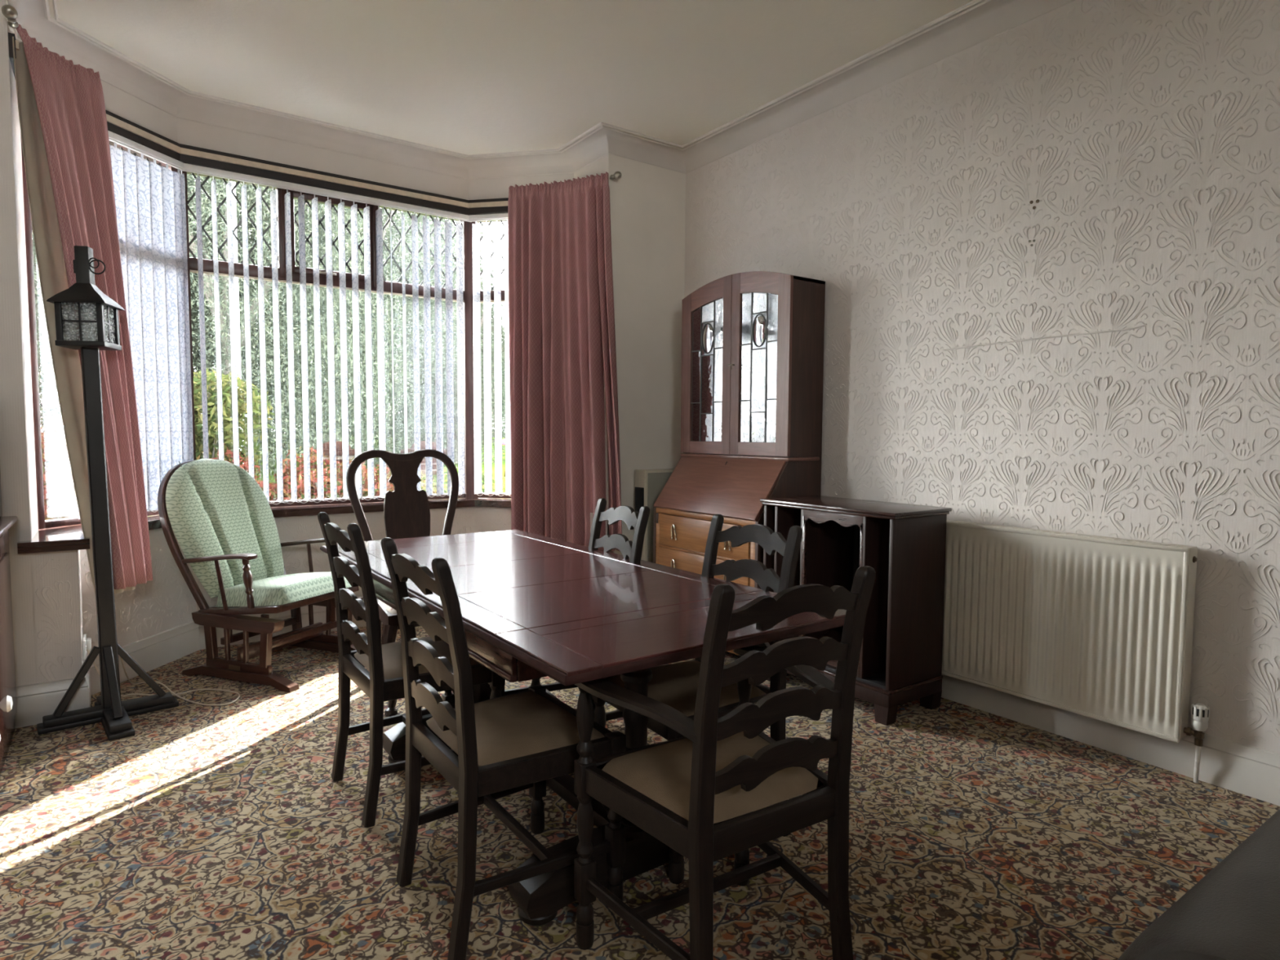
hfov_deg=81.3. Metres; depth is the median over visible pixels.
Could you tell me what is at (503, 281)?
tree
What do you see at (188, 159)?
trim
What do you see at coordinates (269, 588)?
seat cushion
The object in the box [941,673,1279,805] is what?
baseboard
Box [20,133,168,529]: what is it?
window
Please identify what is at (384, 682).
chair
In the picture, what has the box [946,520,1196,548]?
grille
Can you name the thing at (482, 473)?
shrub
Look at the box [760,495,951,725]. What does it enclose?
base cabinet
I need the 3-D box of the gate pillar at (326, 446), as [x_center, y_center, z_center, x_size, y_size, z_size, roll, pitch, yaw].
[-3.514,0.294,8.643,0.470,1.487,0.470,-2,4,-35]
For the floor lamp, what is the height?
2.010 m
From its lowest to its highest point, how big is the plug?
0.040 m
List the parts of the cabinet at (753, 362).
pull, pull, panel, pane, pane, pane, drawer, drawer, frame, door rail, door, pane, pane, pane, oval pane, door rail, pane, pane, pane, pane, pull, pane, pane, pane, door rail, pane, pane, pane, pane, oval pane, door rail, door, pane, pane, pane, panel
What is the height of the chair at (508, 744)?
0.969 m
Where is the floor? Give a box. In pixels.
[0,623,1279,959]
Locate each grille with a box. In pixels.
[634,486,644,529]
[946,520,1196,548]
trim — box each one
[7,0,1075,179]
[8,32,508,214]
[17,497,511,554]
[168,162,195,460]
[459,213,478,497]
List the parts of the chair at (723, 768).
leg, arm, seat frame, post, leg, arm, post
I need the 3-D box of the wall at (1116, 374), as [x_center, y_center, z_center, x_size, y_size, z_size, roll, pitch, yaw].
[2.051,-0.463,2.773,0.155,3.100,6.090,-2,4,-35]
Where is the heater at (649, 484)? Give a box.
[634,468,674,562]
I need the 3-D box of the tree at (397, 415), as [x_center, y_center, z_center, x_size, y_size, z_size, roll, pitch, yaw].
[-8.630,-5.868,20.927,6.289,13.307,8.065,1,4,14]
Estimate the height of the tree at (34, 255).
13.281 m
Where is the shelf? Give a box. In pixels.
[825,666,885,689]
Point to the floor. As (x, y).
(228, 832)
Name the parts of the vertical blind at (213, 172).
chain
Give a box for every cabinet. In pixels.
[653,271,825,654]
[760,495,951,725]
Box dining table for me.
[320,529,846,926]
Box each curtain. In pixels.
[12,23,152,594]
[507,171,622,551]
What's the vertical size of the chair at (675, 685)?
0.969 m
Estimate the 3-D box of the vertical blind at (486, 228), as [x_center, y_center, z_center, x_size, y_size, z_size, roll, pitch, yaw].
[-0.828,-0.847,5.112,0.707,1.925,0.088,1,4,11]
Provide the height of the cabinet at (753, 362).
2.158 m
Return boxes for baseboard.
[14,600,382,728]
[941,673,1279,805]
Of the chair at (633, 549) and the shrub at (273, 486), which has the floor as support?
the chair at (633, 549)
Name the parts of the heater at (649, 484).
panel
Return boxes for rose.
[502,439,506,476]
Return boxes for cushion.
[165,457,284,598]
[215,572,351,606]
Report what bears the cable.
on the floor
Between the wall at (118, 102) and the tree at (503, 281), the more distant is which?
the tree at (503, 281)
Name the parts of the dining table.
edge moulding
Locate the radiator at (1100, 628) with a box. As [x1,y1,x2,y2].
[941,520,1209,782]
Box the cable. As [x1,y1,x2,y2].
[86,648,239,706]
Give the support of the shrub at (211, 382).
on the ground
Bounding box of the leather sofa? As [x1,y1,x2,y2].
[1118,808,1279,959]
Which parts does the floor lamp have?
pane, pane, pane, pane, lantern frame, pane, bulb, pane, post, pane, pane, pane, pane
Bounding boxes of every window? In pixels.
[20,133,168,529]
[186,172,465,507]
[477,219,511,498]
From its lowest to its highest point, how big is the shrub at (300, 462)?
1.489 m
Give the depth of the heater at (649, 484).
4.81 m
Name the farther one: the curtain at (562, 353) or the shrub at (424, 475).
the shrub at (424, 475)
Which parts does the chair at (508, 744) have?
post, post, seat frame, leg, leg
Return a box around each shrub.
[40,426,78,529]
[155,368,275,515]
[196,444,327,507]
[273,446,394,506]
[367,471,447,499]
[422,462,495,499]
[492,477,506,498]
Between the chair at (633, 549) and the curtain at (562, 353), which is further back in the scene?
the curtain at (562, 353)
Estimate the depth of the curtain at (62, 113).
3.26 m
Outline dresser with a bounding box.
[0,473,17,775]
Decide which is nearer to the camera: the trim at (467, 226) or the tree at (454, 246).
the trim at (467, 226)
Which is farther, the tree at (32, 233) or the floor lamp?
the tree at (32, 233)
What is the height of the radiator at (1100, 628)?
0.854 m
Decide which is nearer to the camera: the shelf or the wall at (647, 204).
the shelf
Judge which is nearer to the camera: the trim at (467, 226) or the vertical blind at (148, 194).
the vertical blind at (148, 194)
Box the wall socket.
[82,633,91,659]
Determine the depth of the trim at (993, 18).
4.19 m
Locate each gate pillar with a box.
[309,440,362,477]
[400,440,447,493]
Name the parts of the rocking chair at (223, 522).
post, arm, post, swing arm, maker plate, rail, rail, post, cross rail, swing arm, post, seat frame, cross rail, post, swing arm, arm, cross rail, post, post, rail, swing arm, rail, post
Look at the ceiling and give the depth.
3.66 m
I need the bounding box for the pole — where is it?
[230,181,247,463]
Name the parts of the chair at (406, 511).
leg, leg, seat frame, frame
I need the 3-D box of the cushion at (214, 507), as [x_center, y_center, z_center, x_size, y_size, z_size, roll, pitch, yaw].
[-2.244,0.238,4.061,0.352,0.706,0.606,2,4,21]
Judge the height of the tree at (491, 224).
13.594 m
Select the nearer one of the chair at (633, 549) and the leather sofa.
the leather sofa
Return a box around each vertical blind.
[78,130,193,519]
[179,163,470,504]
[468,213,511,496]
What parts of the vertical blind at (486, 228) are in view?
chain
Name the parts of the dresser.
knob, door panel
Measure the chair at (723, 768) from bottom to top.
0.969 m
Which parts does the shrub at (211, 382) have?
stem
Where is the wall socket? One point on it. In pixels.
(86, 642)
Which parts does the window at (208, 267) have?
handle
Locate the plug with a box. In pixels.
[1029,199,1039,209]
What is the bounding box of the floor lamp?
[36,245,178,741]
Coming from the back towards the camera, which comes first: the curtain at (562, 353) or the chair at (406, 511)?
the curtain at (562, 353)
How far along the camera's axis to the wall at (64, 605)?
3.86 m
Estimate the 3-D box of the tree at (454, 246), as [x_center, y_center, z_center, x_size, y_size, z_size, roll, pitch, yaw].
[-6.407,-4.975,25.390,5.408,10.385,6.936,2,4,30]
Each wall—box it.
[0,0,38,686]
[16,38,573,213]
[31,506,614,683]
[573,153,685,555]
[684,0,1279,753]
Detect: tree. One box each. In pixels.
[31,233,49,431]
[32,173,408,483]
[32,180,240,450]
[186,177,288,448]
[187,173,457,476]
[244,183,483,457]
[361,211,505,466]
[387,211,505,445]
[410,280,505,438]
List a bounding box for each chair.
[157,457,363,693]
[317,511,503,827]
[346,448,458,715]
[380,537,626,959]
[501,497,649,720]
[573,565,875,959]
[591,514,802,884]
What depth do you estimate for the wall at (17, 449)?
3.09 m
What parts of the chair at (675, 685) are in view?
leg, leg, seat frame, post, post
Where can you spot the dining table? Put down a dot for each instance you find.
(533, 606)
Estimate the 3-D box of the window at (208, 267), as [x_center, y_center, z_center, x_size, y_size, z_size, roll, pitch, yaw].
[-1.909,-0.836,4.760,1.720,1.982,0.092,-2,4,-35]
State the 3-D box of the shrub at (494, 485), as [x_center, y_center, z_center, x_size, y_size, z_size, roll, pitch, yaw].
[-1.067,0.553,7.299,0.996,1.210,0.682,-2,4,-35]
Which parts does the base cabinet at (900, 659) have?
panel, flap door, panel, moulding, panel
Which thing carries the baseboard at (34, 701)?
attached to the wall at (64, 605)
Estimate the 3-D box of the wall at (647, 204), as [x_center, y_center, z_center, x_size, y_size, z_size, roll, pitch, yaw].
[-0.077,-0.622,5.108,0.617,3.100,0.430,-2,4,-35]
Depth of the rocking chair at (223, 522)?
3.84 m
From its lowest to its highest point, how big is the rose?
1.552 m
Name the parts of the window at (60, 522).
pane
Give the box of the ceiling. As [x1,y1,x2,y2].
[48,0,973,155]
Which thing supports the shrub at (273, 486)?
on the ground
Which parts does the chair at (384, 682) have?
post, post, seat frame, leg, leg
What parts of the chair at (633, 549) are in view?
leg, leg, post, post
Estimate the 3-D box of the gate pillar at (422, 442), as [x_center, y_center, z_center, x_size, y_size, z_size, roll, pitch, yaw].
[-2.657,0.261,9.250,0.470,1.487,0.470,-2,4,-35]
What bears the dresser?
on the floor
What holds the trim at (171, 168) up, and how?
attached to the wall at (118, 102)
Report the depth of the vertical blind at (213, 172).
4.65 m
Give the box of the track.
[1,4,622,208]
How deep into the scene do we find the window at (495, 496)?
5.20 m
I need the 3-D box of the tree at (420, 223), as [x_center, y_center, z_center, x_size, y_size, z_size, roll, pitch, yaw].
[-9.851,-6.854,26.180,6.720,14.286,7.892,2,4,29]
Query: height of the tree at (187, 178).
15.849 m
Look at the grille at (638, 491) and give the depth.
4.82 m

